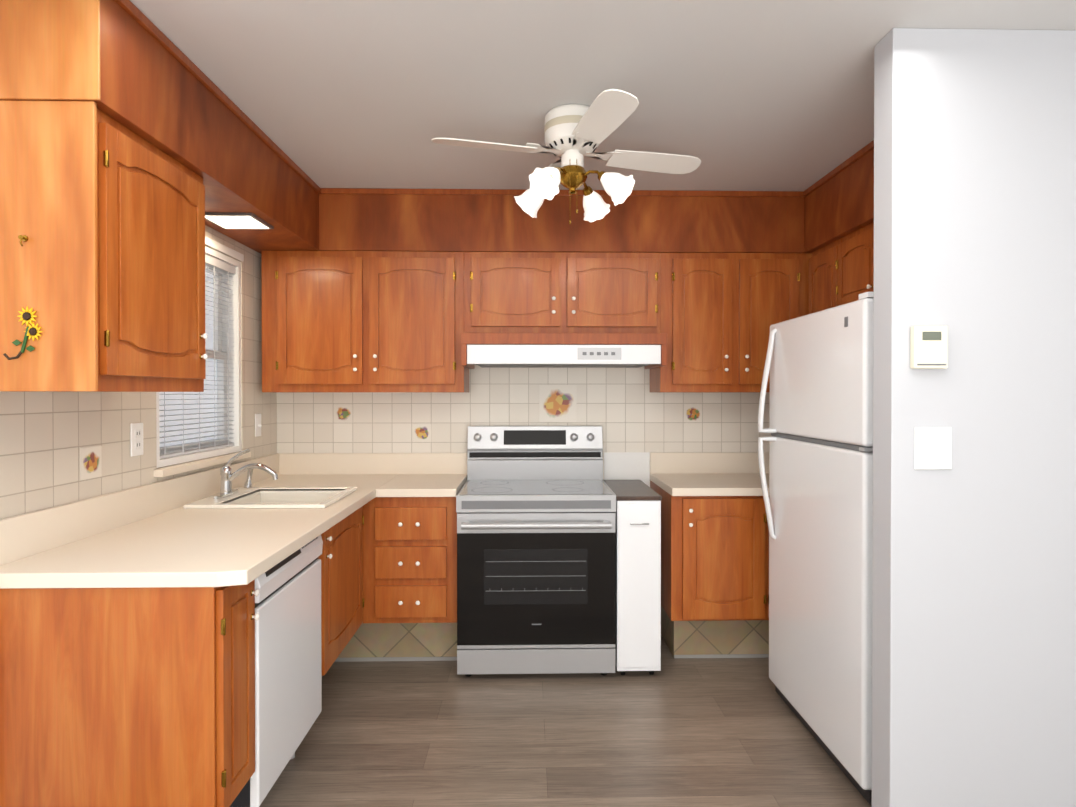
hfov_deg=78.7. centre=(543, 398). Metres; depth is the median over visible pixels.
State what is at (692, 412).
decorative tile
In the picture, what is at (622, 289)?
upper cabinet
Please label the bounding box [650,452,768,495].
countertop
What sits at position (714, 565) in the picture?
base cabinet
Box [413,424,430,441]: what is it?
decorative tile
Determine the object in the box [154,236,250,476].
window
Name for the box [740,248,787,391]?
upper cabinet
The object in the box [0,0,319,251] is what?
soffit
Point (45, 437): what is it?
wall
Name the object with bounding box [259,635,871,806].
floor
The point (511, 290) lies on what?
upper cabinet
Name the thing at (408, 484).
countertop
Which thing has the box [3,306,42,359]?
decoration
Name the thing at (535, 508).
range
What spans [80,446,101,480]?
decorative tile
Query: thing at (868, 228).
upper cabinet
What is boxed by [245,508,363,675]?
base cabinet
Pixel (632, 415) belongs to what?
wall
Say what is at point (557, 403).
decorative tile
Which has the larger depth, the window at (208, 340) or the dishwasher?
the window at (208, 340)
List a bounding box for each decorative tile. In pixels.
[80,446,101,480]
[334,405,352,422]
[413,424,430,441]
[539,385,576,421]
[684,404,701,421]
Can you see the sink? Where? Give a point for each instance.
(287, 497)
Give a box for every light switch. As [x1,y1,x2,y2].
[255,414,261,436]
[914,427,951,468]
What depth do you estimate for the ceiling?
2.21 m
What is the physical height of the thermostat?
0.124 m
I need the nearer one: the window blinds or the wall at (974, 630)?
the wall at (974, 630)
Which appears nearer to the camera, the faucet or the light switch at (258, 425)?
the faucet
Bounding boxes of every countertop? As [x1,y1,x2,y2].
[0,473,399,588]
[376,473,466,496]
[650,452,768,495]
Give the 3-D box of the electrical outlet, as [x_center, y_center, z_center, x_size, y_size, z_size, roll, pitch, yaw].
[-1.483,0.151,2.397,0.008,0.120,0.074,0,0,-1]
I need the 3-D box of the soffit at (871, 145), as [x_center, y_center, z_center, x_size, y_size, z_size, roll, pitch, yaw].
[1.570,-0.925,2.607,0.330,0.321,0.357,0,0,-1]
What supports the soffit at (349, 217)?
attached to the wall at (632, 415)
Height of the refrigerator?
1.703 m
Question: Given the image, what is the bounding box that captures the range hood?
[461,333,666,368]
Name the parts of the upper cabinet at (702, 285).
cabinet door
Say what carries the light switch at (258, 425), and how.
attached to the wall at (45, 437)
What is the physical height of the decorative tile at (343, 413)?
0.104 m
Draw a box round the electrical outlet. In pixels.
[130,423,142,456]
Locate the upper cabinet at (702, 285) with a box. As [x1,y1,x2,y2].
[650,248,739,391]
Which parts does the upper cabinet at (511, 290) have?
cabinet hood door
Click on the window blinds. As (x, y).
(216, 264)
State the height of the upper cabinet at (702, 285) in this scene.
0.740 m
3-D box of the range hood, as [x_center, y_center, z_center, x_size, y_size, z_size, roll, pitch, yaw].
[0.099,-0.246,3.528,1.033,0.163,0.488,0,0,-1]
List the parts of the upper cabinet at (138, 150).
cabinet door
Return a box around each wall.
[0,225,276,518]
[277,365,771,486]
[872,28,1075,806]
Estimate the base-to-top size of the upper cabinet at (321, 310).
0.740 m
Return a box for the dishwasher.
[230,535,322,806]
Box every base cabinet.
[0,581,259,806]
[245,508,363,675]
[376,481,465,660]
[650,452,768,657]
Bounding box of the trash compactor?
[604,480,661,674]
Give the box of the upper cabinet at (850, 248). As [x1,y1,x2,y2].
[836,228,863,305]
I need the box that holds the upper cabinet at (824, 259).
[812,240,835,312]
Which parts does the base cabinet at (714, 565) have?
door, door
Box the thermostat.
[910,326,947,368]
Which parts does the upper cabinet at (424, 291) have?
cabinet door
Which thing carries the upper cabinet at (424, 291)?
attached to the wall at (632, 415)
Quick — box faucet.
[213,449,277,498]
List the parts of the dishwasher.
panel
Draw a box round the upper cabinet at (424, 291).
[380,248,468,391]
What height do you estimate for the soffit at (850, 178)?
0.321 m
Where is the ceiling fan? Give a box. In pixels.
[431,89,700,223]
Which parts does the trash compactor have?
door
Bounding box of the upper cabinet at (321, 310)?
[258,248,379,391]
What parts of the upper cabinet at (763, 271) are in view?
cabinet door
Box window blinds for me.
[160,254,235,458]
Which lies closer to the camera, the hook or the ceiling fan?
the hook
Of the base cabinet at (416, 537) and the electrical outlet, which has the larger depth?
the base cabinet at (416, 537)
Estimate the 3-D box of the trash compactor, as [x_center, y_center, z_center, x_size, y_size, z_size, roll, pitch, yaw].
[0.451,0.906,3.433,0.218,0.879,0.626,0,0,-1]
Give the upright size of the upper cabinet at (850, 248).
0.366 m
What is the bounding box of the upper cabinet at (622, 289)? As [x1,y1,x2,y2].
[580,248,663,332]
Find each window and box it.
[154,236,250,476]
[160,270,216,446]
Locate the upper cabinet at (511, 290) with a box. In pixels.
[468,248,579,332]
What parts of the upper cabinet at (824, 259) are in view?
cabinet door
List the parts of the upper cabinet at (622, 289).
cabinet hood door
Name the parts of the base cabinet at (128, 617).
door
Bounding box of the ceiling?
[130,0,1075,190]
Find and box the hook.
[18,235,27,245]
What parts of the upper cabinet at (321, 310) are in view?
cabinet door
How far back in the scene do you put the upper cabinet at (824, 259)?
3.28 m
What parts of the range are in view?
door, handle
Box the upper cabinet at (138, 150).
[0,104,215,391]
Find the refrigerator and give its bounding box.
[758,292,873,805]
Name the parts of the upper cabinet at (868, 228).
cabinet door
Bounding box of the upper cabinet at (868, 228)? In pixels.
[864,220,873,292]
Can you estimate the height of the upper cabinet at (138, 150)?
0.740 m
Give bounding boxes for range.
[456,426,615,676]
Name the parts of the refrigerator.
handle, freezer door, door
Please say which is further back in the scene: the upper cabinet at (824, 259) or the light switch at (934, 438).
the upper cabinet at (824, 259)
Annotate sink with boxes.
[184,487,356,508]
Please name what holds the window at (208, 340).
attached to the window at (235, 361)
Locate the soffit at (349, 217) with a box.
[320,188,803,247]
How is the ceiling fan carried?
attached to the ceiling
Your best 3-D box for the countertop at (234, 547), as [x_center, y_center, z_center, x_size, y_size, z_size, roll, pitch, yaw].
[-1.136,0.461,2.708,0.680,0.039,2.045,0,0,-1]

